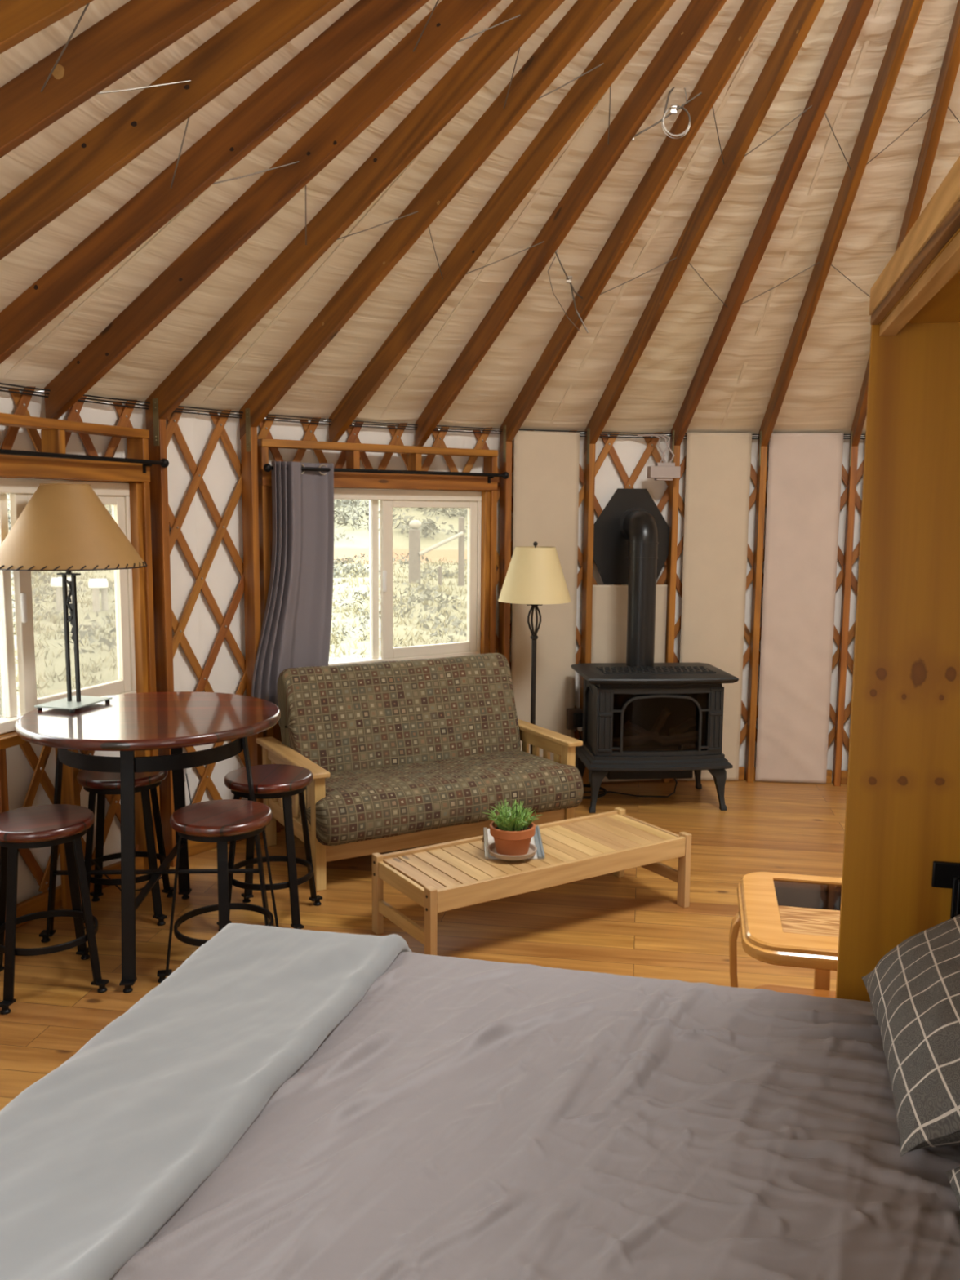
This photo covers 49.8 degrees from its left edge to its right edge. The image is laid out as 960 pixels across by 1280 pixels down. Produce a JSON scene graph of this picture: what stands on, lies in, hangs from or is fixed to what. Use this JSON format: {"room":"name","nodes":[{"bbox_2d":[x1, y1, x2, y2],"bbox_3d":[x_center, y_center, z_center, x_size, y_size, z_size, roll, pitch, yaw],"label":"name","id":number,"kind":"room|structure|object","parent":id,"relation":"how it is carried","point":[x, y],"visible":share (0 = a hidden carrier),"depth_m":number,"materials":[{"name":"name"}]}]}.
{"room":"traditional dwelling","nodes":[
{"label":"traditional dwelling","id":0,"kind":"room"},
{"bbox_2d":[0,389,204,904],"bbox_3d":[-1.573,0.294,2.475,1.091,2.220,5.193,-1,7,-8],"label":"wall","id":1,"kind":"structure","parent":0,"point":[20,772],"depth_m":4.71,"materials":[{"name":"white fabric"}]},
{"bbox_2d":[0,413,159,946],"bbox_3d":[-1.799,0.152,4.115,0.105,2.048,1.470,3,8,20],"label":"window buck","id":2,"kind":"structure","parent":1,"relation":"in","point":[53,431],"depth_m":4.46,"materials":[{"name":"orange wood"}]},
{"bbox_2d":[0,477,136,733],"bbox_3d":[-1.839,-0.141,4.093,0.095,0.985,1.380,3,8,20],"label":"window","id":3,"kind":"structure","parent":2,"relation":"attached to","point":[20,491],"depth_m":4.13,"materials":[{"name":"plastic"}]},
{"bbox_2d":[0,448,168,472],"bbox_3d":[-1.708,-0.703,3.989,0.064,0.068,1.570,3,8,20],"label":"curtain rod","id":4,"kind":"object","parent":2,"relation":"attached to","point":[164,463],"visible":1,"depth_m":4.22,"materials":[{"name":"black metal"}]},
{"bbox_2d":[0,778,846,1111],"bbox_3d":[1.522,1.405,3.037,7.440,0.120,7.440,0,7,0],"label":"floor","id":5,"kind":"structure","parent":0,"point":[633,924],"depth_m":4.35,"materials":[{"name":"brown wood"}]},
{"bbox_2d":[0,804,108,1014],"bbox_3d":[-1.552,0.931,3.681,0.361,0.615,0.361,-4,8,-31],"label":"bar stool","id":6,"kind":"object","parent":5,"relation":"on","point":[37,826],"visible":1,"depth_m":3.62,"materials":[{"name":"brown wood"}]},
{"bbox_2d":[75,769,173,928],"bbox_3d":[-1.491,0.848,4.346,0.361,0.615,0.361,-1,7,-10],"label":"bar stool","id":7,"kind":"object","parent":5,"relation":"on","point":[100,783],"visible":0.66,"depth_m":4.25,"materials":[{"name":"black metal"}]},
{"bbox_2d":[14,691,280,993],"bbox_3d":[-1.268,0.736,4.050,0.972,0.915,0.972,0,7,-3],"label":"bar table","id":8,"kind":"object","parent":5,"relation":"on","point":[127,724],"visible":0.87,"depth_m":3.80,"materials":[{"name":"brown wood"}]},
{"bbox_2d":[0,483,147,712],"bbox_3d":[-1.611,-0.171,4.062,0.590,0.875,0.590,2,7,16],"label":"table lamp","id":9,"kind":"object","parent":8,"relation":"on","point":[67,527],"visible":1,"depth_m":3.89,"materials":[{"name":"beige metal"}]},
{"bbox_2d":[57,570,80,575],"bbox_3d":[-1.609,-0.428,4.030,0.088,0.347,0.031,2,7,16],"label":"socket","id":10,"kind":"object","parent":9,"relation":"attached to","point":[68,572],"depth_m":4.04,"materials":[{"name":"metal"}]},
{"bbox_2d":[147,398,176,866],"bbox_3d":[-1.483,-0.007,4.833,0.088,2.190,0.045,5,9,33],"label":"wall post","id":11,"kind":"object","parent":5,"relation":"on","point":[158,485],"visible":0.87,"depth_m":4.79,"materials":[{"name":"orange wood"}]},
{"bbox_2d":[156,799,279,982],"bbox_3d":[-0.932,0.926,3.761,0.361,0.615,0.361,5,8,31],"label":"bar stool","id":12,"kind":"object","parent":5,"relation":"on","point":[223,821],"visible":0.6,"depth_m":3.66,"materials":[{"name":"brown wood"}]},
{"bbox_2d":[240,408,262,839],"bbox_3d":[-1.158,-0.058,5.257,0.088,2.190,0.045,7,10,41],"label":"wall post","id":13,"kind":"object","parent":5,"relation":"on","point":[249,460],"visible":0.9,"depth_m":5.20,"materials":[{"name":"orange wood"}]},
{"bbox_2d":[217,764,322,930],"bbox_3d":[-0.872,0.858,4.301,0.361,0.615,0.361,1,7,5],"label":"bar stool","id":14,"kind":"object","parent":5,"relation":"on","point":[284,781],"visible":0.8,"depth_m":4.18,"materials":[{"name":"black metal"}]},
{"bbox_2d":[256,653,583,891],"bbox_3d":[-0.286,0.594,5.199,1.440,0.925,0.906,-4,8,-29],"label":"loveseat","id":15,"kind":"object","parent":5,"relation":"on","point":[399,754],"visible":0.94,"depth_m":5.10,"materials":[{"name":"fabric"}]},
{"bbox_2d":[276,653,520,773],"bbox_3d":[-0.389,0.381,5.361,1.284,0.546,0.307,-4,8,-29],"label":"cushion","id":16,"kind":"object","parent":15,"relation":"on","point":[352,717],"depth_m":5.26,"materials":[{"name":"fabric"}]},
{"bbox_2d":[291,750,583,845],"bbox_3d":[-0.241,0.731,5.132,1.384,0.222,0.715,-4,8,-29],"label":"seat cushion","id":17,"kind":"object","parent":15,"relation":"on","point":[375,798],"depth_m":4.88,"materials":[{"name":"fabric"}]},
{"bbox_2d":[498,425,511,663],"bbox_3d":[0.143,-0.165,6.181,0.045,2.190,0.088,-3,8,-23],"label":"wall post","id":18,"kind":"object","parent":5,"relation":"on","point":[505,499],"visible":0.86,"depth_m":6.10,"materials":[{"name":"orange wood"}]},
{"bbox_2d":[371,807,691,955],"bbox_3d":[0.235,1.009,4.327,1.296,0.326,0.482,-4,8,-32],"label":"coffee table","id":19,"kind":"object","parent":5,"relation":"on","point":[440,877],"visible":0.94,"depth_m":4.17,"materials":[{"name":"beige wood"}]},
{"bbox_2d":[483,825,544,859],"bbox_3d":[0.138,0.845,4.334,0.241,0.038,0.335,0,7,-1],"label":"folder","id":20,"kind":"object","parent":19,"relation":"on","point":[535,840],"visible":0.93,"depth_m":4.32,"materials":[{"name":"paper"}]},
{"bbox_2d":[487,842,537,860],"bbox_3d":[0.131,0.856,4.194,0.200,0.026,0.200,0,7,0],"label":"saucer","id":21,"kind":"object","parent":20,"relation":"on","point":[491,848],"visible":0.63,"depth_m":4.13,"materials":[{"name":"ceramic"}]},
{"bbox_2d":[482,797,542,855],"bbox_3d":[0.126,0.758,4.178,0.252,0.204,0.232,5,8,32],"label":"potted plant","id":22,"kind":"object","parent":21,"relation":"on","point":[512,835],"visible":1,"depth_m":4.13,"materials":[{"name":"green plant"}]},
{"bbox_2d":[497,541,571,754],"bbox_3d":[0.301,0.214,5.822,0.408,1.530,0.408,0,7,0],"label":"floor lamp","id":23,"kind":"object","parent":5,"relation":"on","point":[535,576],"visible":0.89,"depth_m":5.62,"materials":[{"name":"beige fabric"}]},
{"bbox_2d":[527,606,541,635],"bbox_3d":[0.304,-0.108,5.781,0.063,0.182,0.063,4,8,25],"label":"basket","id":24,"kind":"object","parent":23,"relation":"on","point":[533,633],"depth_m":5.78,"materials":[{"name":"brown metal"}]},
{"bbox_2d":[579,428,595,784],"bbox_3d":[0.653,-0.182,6.350,0.045,2.190,0.088,-1,7,-14],"label":"wall post","id":25,"kind":"object","parent":5,"relation":"on","point":[589,455],"visible":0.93,"depth_m":6.29,"materials":[{"name":"orange wood"}]},
{"bbox_2d":[578,731,677,799],"bbox_3d":[0.830,0.754,6.243,0.738,0.360,0.266,0,7,0],"label":"power cord","id":26,"kind":"object","parent":5,"relation":"on","point":[604,791],"visible":0.35,"depth_m":6.23,"materials":[{"name":"black rubber"}]},
{"bbox_2d":[571,662,738,813],"bbox_3d":[1.002,0.557,6.074,0.860,0.798,0.571,0,7,-5],"label":"gas stove","id":27,"kind":"object","parent":5,"relation":"on","point":[662,720],"visible":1,"depth_m":5.90,"materials":[{"name":"metal"}]},
{"bbox_2d":[619,507,658,666],"bbox_3d":[0.955,-0.329,6.200,0.224,0.940,0.394,0,7,0],"label":"stovepipe","id":28,"kind":"object","parent":27,"relation":"attached to","point":[637,525],"visible":1,"depth_m":6.04,"materials":[{"name":"black metal"}]},
{"bbox_2d":[595,683,722,688],"bbox_3d":[1.005,0.230,6.032,0.704,0.026,0.457,0,7,-5],"label":"hood","id":29,"kind":"object","parent":27,"relation":"attached to","point":[598,685],"depth_m":5.81,"materials":[{"name":"black metal"}]},
{"bbox_2d":[661,430,679,782],"bbox_3d":[1.182,-0.190,6.441,0.045,2.190,0.088,0,7,-6],"label":"wall post","id":30,"kind":"object","parent":5,"relation":"on","point":[674,484],"visible":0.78,"depth_m":6.37,"materials":[{"name":"orange wood"}]},
{"bbox_2d":[637,434,680,480],"bbox_3d":[1.079,-1.105,6.253,0.234,0.279,0.142,0,7,-7],"label":"electrical box","id":31,"kind":"object","parent":30,"relation":"attached to","point":[664,471],"visible":1,"depth_m":6.21,"materials":[{"name":"white plastic"}]},
{"bbox_2d":[744,431,767,782],"bbox_3d":[1.719,-0.187,6.454,0.045,2.190,0.088,1,7,3],"label":"wall post","id":32,"kind":"object","parent":5,"relation":"on","point":[762,455],"visible":1,"depth_m":6.42,"materials":[{"name":"orange wood"}]},
{"bbox_2d":[728,871,841,998],"bbox_3d":[1.067,1.068,3.111,0.628,0.525,0.660,2,7,12],"label":"end table","id":33,"kind":"object","parent":5,"relation":"on","point":[783,919],"visible":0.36,"depth_m":3.08,"materials":[{"name":"brown wood"}]},
{"bbox_2d":[755,984,835,998],"bbox_3d":[1.066,1.178,3.125,0.456,0.022,0.496,2,7,12],"label":"shelf","id":34,"kind":"object","parent":33,"relation":"attached to","point":[818,993],"depth_m":3.36,"materials":[{"name":"brown wood"}]},
{"bbox_2d":[832,431,857,786],"bbox_3d":[2.252,-0.175,6.386,0.045,2.190,0.088,2,7,11],"label":"wall post","id":35,"kind":"object","parent":5,"relation":"on","point":[853,457],"visible":1,"depth_m":6.36,"materials":[{"name":"orange wood"}]},
{"bbox_2d":[835,155,959,1001],"bbox_3d":[0.959,0.418,1.562,0.588,2.199,1.739,2,7,13],"label":"wooden partition","id":36,"kind":"object","parent":5,"relation":"on","point":[900,878],"visible":0.79,"depth_m":2.38,"materials":[{"name":"brown wood"}]},
{"bbox_3d":[0.136,1.196,1.810,1.980,0.580,1.480,2,7,13],"label":"bed","id":37,"kind":"object","parent":5,"relation":"on","visible":0},
{"bbox_2d":[110,951,959,1279],"bbox_3d":[0.119,1.013,1.793,2.295,0.344,1.961,0,7,0],"label":"bedspread","id":38,"kind":"object","parent":37,"relation":"on","point":[466,1119],"visible":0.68,"depth_m":1.77,"materials":[{"name":"grey fabric"}]},
{"bbox_2d":[0,923,412,1279],"bbox_3d":[-0.612,0.974,1.958,0.539,0.357,1.576,2,7,13],"label":"blanket","id":39,"kind":"object","parent":38,"relation":"on","point":[98,1153],"visible":0.98,"depth_m":1.88,"materials":[{"name":"grey fabric"}]},
{"bbox_2d":[862,914,959,1156],"bbox_3d":[0.970,0.684,1.940,0.407,0.324,0.680,2,7,15],"label":"pillow","id":40,"kind":"object","parent":38,"relation":"on","point":[913,990],"visible":1,"depth_m":1.83,"materials":[{"name":"grey fabric"}]},
{"bbox_2d":[946,1166,959,1208],"bbox_3d":[0.851,0.788,1.282,0.398,0.285,0.660,2,7,16],"label":"pillow","id":41,"kind":"object","parent":38,"relation":"on","point":[953,1175],"visible":1,"depth_m":1.62,"materials":[{"name":"grey fabric"}]},
{"bbox_2d":[0,386,864,892],"bbox_3d":[-0.023,-0.077,5.116,6.343,2.126,1.849,-5,9,-34],"label":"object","id":42,"kind":"structure","parent":0,"point":[21,402],"depth_m":5.15,"materials":[{"name":"brown wood"}]},
{"bbox_2d":[183,767,191,782],"bbox_3d":[-1.445,0.786,5.038,0.035,0.395,0.104,5,9,34],"label":"wall outlet","id":43,"kind":"object","parent":42,"relation":"attached to","point":[186,771],"visible":0.15,"depth_m":5.02,"materials":[{"name":"white plastic"}]},
{"bbox_2d":[91,773,191,891],"bbox_3d":[-1.510,0.898,4.703,0.072,0.419,0.714,3,8,19],"label":"power cord","id":44,"kind":"object","parent":43,"relation":"attached to","point":[92,860],"visible":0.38,"depth_m":4.62,"materials":[{"name":"black rubber"}]},
{"bbox_2d":[0,382,865,439],"bbox_3d":[-0.047,-1.079,4.911,6.351,0.035,1.882,-5,9,-36],"label":"cable","id":45,"kind":"object","parent":42,"relation":"attached to","point":[3,384],"visible":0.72,"depth_m":5.37,"materials":[{"name":"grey metal"}]},
{"bbox_2d":[511,431,579,760],"bbox_3d":[0.390,-0.166,6.266,0.420,2.155,0.015,-2,8,-18],"label":"canvas panel","id":46,"kind":"object","parent":42,"relation":"attached to","point":[546,464],"visible":0.63,"depth_m":6.24,"materials":[{"name":"beige fabric"}]},
{"bbox_2d":[566,707,582,731],"bbox_3d":[0.586,0.492,6.356,0.092,0.136,0.076,-2,7,-15],"label":"outlet box","id":47,"kind":"object","parent":46,"relation":"attached to","point":[574,716],"visible":0.84,"depth_m":6.34,"materials":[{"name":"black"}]},
{"bbox_2d":[588,584,667,782],"bbox_3d":[0.918,0.276,6.453,0.485,1.240,0.017,-1,7,-10],"label":"canvas panel","id":48,"kind":"object","parent":42,"relation":"attached to","point":[610,602],"visible":0.3,"depth_m":6.40,"materials":[{"name":"beige fabric"}]},
{"bbox_2d":[593,488,669,583],"bbox_3d":[0.924,-0.634,6.341,0.490,0.582,0.004,-1,7,-10],"label":"plate","id":49,"kind":"object","parent":42,"relation":"attached to","point":[611,547],"visible":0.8,"depth_m":6.33,"materials":[{"name":"black metal"}]},
{"bbox_2d":[675,432,751,780],"bbox_3d":[1.454,-0.186,6.451,0.399,2.176,0.014,0,7,-1],"label":"canvas panel","id":50,"kind":"object","parent":42,"relation":"attached to","point":[718,464],"visible":0.79,"depth_m":6.41,"materials":[{"name":"beige fabric"}]},
{"bbox_2d":[755,432,844,783],"bbox_3d":[1.976,-0.178,6.421,0.437,2.176,0.020,1,7,7],"label":"canvas panel","id":51,"kind":"object","parent":42,"relation":"attached to","point":[804,477],"visible":1,"depth_m":6.41,"materials":[{"name":"beige fabric"}]},
{"bbox_2d":[0,0,959,435],"bbox_3d":[1.545,-1.735,2.642,7.319,1.899,7.319,0,7,0],"label":"ceiling","id":52,"kind":"structure","parent":0,"point":[822,395],"depth_m":4.53,"materials":[{"name":"beige fabric"}]},
{"bbox_2d":[0,0,93,53],"bbox_3d":[-0.601,-1.643,2.280,2.935,2.004,0.038,-1,7,-10],"label":"rafter","id":53,"kind":"object","parent":52,"relation":"attached to","point":[20,20],"visible":1,"depth_m":2.24,"materials":[{"name":"brown wood"}]},
{"bbox_2d":[0,0,237,158],"bbox_3d":[-0.632,-1.683,2.602,2.935,2.004,0.040,0,7,-1],"label":"rafter","id":54,"kind":"object","parent":52,"relation":"attached to","point":[138,30],"visible":0.9,"depth_m":2.60,"materials":[{"name":"brown wood"}]},
{"bbox_2d":[0,0,343,260],"bbox_3d":[-0.615,-1.724,2.924,2.935,2.004,0.039,1,7,7],"label":"rafter","id":55,"kind":"object","parent":52,"relation":"attached to","point":[264,28],"visible":1,"depth_m":2.98,"materials":[{"name":"brown wood"}]},
{"bbox_2d":[0,0,429,364],"bbox_3d":[-0.549,-1.763,3.240,2.935,2.004,0.040,2,7,16],"label":"rafter","id":56,"kind":"object","parent":52,"relation":"attached to","point":[366,23],"visible":1,"depth_m":3.35,"materials":[{"name":"brown wood"}]},
{"bbox_2d":[44,0,501,419],"bbox_3d":[-0.437,-1.800,3.543,2.935,2.004,0.040,4,8,24],"label":"rafter","id":57,"kind":"object","parent":52,"relation":"attached to","point":[451,20],"visible":0.96,"depth_m":3.69,"materials":[{"name":"brown wood"}]},
{"bbox_2d":[145,0,564,430],"bbox_3d":[-0.280,-1.835,3.827,2.935,2.004,0.039,5,9,33],"label":"rafter","id":58,"kind":"object","parent":52,"relation":"attached to","point":[495,46],"visible":0.89,"depth_m":3.94,"materials":[{"name":"brown wood"}]},
{"bbox_2d":[239,0,622,439],"bbox_3d":[-0.083,-1.865,4.084,2.935,2.004,0.039,7,10,41],"label":"rafter","id":59,"kind":"object","parent":52,"relation":"attached to","point":[584,19],"visible":0.95,"depth_m":4.15,"materials":[{"name":"brown wood"}]},
{"bbox_2d":[328,0,675,442],"bbox_3d":[0.151,-1.892,4.309,0.041,2.004,2.935,-6,9,-40],"label":"rafter","id":60,"kind":"object","parent":52,"relation":"attached to","point":[642,17],"visible":0.97,"depth_m":4.33,"materials":[{"name":"brown wood"}]},
{"bbox_2d":[415,0,726,446],"bbox_3d":[0.416,-1.914,4.496,0.039,2.004,2.935,-4,8,-31],"label":"rafter","id":61,"kind":"object","parent":52,"relation":"attached to","point":[697,17],"visible":0.93,"depth_m":4.45,"materials":[{"name":"brown wood"}]},
{"bbox_2d":[40,3,870,333],"bbox_3d":[0.396,-1.538,3.936,4.920,0.343,1.884,-7,10,-45],"label":"cable","id":62,"kind":"object","parent":61,"relation":"attached to","point":[568,278],"visible":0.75,"depth_m":4.18,"materials":[{"name":"metal"}]},
{"bbox_2d":[499,0,776,452],"bbox_3d":[0.706,-1.930,4.643,0.039,2.004,2.935,-3,8,-23],"label":"rafter","id":63,"kind":"object","parent":52,"relation":"attached to","point":[752,14],"visible":0.95,"depth_m":4.54,"materials":[{"name":"brown wood"}]},
{"bbox_2d":[413,0,959,169],"bbox_3d":[0.663,-2.057,3.474,3.583,0.240,1.378,-6,10,-42],"label":"cable","id":64,"kind":"object","parent":63,"relation":"attached to","point":[674,108],"visible":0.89,"depth_m":4.17,"materials":[{"name":"metal"}]},
{"bbox_2d":[584,0,825,453],"bbox_3d":[1.015,-1.940,4.745,0.040,2.004,2.935,-1,7,-14],"label":"rafter","id":65,"kind":"object","parent":52,"relation":"attached to","point":[804,13],"visible":0.96,"depth_m":4.61,"materials":[{"name":"brown wood"}]},
{"bbox_2d":[670,0,874,454],"bbox_3d":[1.336,-1.945,4.800,0.039,2.004,2.935,0,7,-6],"label":"rafter","id":66,"kind":"object","parent":52,"relation":"attached to","point":[856,11],"visible":0.94,"depth_m":4.64,"materials":[{"name":"brown wood"}]},
{"bbox_2d":[757,0,924,456],"bbox_3d":[1.661,-1.943,4.807,0.038,2.004,2.935,1,7,3],"label":"rafter","id":67,"kind":"object","parent":52,"relation":"attached to","point":[909,11],"visible":0.94,"depth_m":4.63,"materials":[{"name":"brown wood"}]},
{"bbox_2d":[848,0,959,455],"bbox_3d":[1.984,-1.936,4.766,0.040,2.004,2.935,2,7,11],"label":"rafter","id":68,"kind":"object","parent":52,"relation":"attached to","point":[951,61],"visible":0.62,"depth_m":4.39,"materials":[{"name":"brown wood"}]},
{"bbox_2d":[193,411,865,801],"bbox_3d":[0.991,-0.130,6.000,4.994,2.220,0.994,-1,7,-10],"label":"wall","id":69,"kind":"structure","parent":0,"point":[220,477],"depth_m":5.83,"materials":[{"name":"white fabric"}]},
{"bbox_2d":[257,438,497,832],"bbox_3d":[-0.530,-0.046,5.765,1.470,2.048,0.105,-5,9,-35],"label":"window buck","id":70,"kind":"structure","parent":69,"relation":"in","point":[341,479],"depth_m":5.71,"materials":[{"name":"orange wood"}]},
{"bbox_2d":[263,463,509,483],"bbox_3d":[-0.462,-0.896,5.597,1.524,0.068,0.064,-5,9,-35],"label":"curtain rod","id":71,"kind":"object","parent":70,"relation":"attached to","point":[267,467],"visible":0.91,"depth_m":5.59,"materials":[{"name":"black metal"}]},
{"bbox_2d":[251,461,333,706],"bbox_3d":[-0.966,-0.276,5.295,0.478,1.255,0.080,-6,9,-39],"label":"curtain","id":72,"kind":"object","parent":71,"relation":"hanging from","point":[295,630],"visible":0.88,"depth_m":5.30,"materials":[{"name":"fabric"}]},
{"bbox_2d":[328,488,481,666],"bbox_3d":[-0.554,-0.342,5.765,1.380,0.985,0.095,-5,9,-35],"label":"window","id":73,"kind":"structure","parent":70,"relation":"attached to","point":[389,499],"depth_m":5.80,"materials":[{"name":"plastic"}]},
{"bbox_2d":[15,766,847,928],"bbox_3d":[0.232,1.028,5.136,6.749,0.085,2.293,-4,8,-31],"label":"baseboard","id":74,"kind":"structure","parent":69,"relation":"attached to","point":[38,903],"depth_m":4.69,"materials":[{"name":"orange wood"}]},
{"label":"outside","id":75,"kind":"structure","parent":0,"visible":0},
{"bbox_2d":[6,493,467,711],"bbox_3d":[-33.754,-13.169,64.350,189.766,14.386,129.081,0,7,0],"label":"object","id":76,"kind":"structure","parent":75,"point":[350,548],"depth_m":24.85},
{"bbox_2d":[50,577,71,610],"bbox_3d":[-9.143,-1.006,22.660,0.483,0.710,0.471,0,7,0],"label":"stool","id":77,"kind":"object","parent":76,"relation":"on","point":[56,582],"visible":0.6,"depth_m":22.48,"materials":[{"name":"plastic"}]},
{"bbox_2d":[88,578,108,612],"bbox_3d":[-8.243,-0.962,22.362,0.420,0.710,0.410,0,7,0],"label":"stool","id":78,"kind":"object","parent":76,"relation":"on","point":[95,584],"visible":0.98,"depth_m":22.23,"materials":[{"name":"plastic"}]},
{"bbox_2d":[7,493,467,655],"bbox_3d":[-25.651,-11.796,62.915,68.330,12.221,97.416,0,7,0],"label":"trees","id":79,"kind":"object","parent":76,"relation":"on","point":[427,525],"visible":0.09,"depth_m":28.42,"materials":[{"name":"green plant"}]},
{"bbox_2d":[10,556,467,707],"bbox_3d":[-8.364,-1.287,26.683,35.701,0.594,38.953,0,7,0],"label":"dry grass","id":80,"kind":"structure","parent":76,"relation":"on","point":[333,640],"depth_m":21.19,"materials":[{"name":"beige plant"}]},
{"bbox_2d":[408,528,420,583],"bbox_3d":[-1.844,-2.138,29.163,0.346,1.980,0.346,0,7,0],"label":"fence post","id":81,"kind":"object","parent":76,"relation":"on","point":[414,534],"visible":0.83,"depth_m":29.01,"materials":[{"name":"beige wood"}]},
{"bbox_2d":[408,520,421,528],"bbox_3d":[-1.816,-3.249,29.023,0.360,0.255,0.300,0,7,0],"label":"stone","id":82,"kind":"object","parent":81,"relation":"on","point":[415,524],"visible":1,"depth_m":28.93,"materials":[{"name":"white stone"}]},
{"bbox_2d":[418,531,463,555],"bbox_3d":[-1.090,-2.714,29.140,1.303,0.698,0.109,-1,7,-14],"label":"fence rail","id":83,"kind":"object","parent":81,"relation":"attached to","point":[448,540],"visible":1,"depth_m":29.10,"materials":[{"name":"beige wood"}]},
{"bbox_2d":[438,565,441,585],"bbox_3d":[-1.138,-1.636,29.427,0.105,0.930,0.105,0,7,0],"label":"fence post","id":84,"kind":"object","parent":76,"relation":"on","point":[439,566],"visible":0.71,"depth_m":29.37,"materials":[{"name":"beige wood"}]},
{"bbox_2d":[457,516,464,586],"bbox_3d":[-0.532,-2.351,29.538,0.189,2.330,0.189,0,7,0],"label":"fence post","id":85,"kind":"object","parent":76,"relation":"on","point":[461,519],"visible":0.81,"depth_m":29.46,"materials":[{"name":"beige wood"}]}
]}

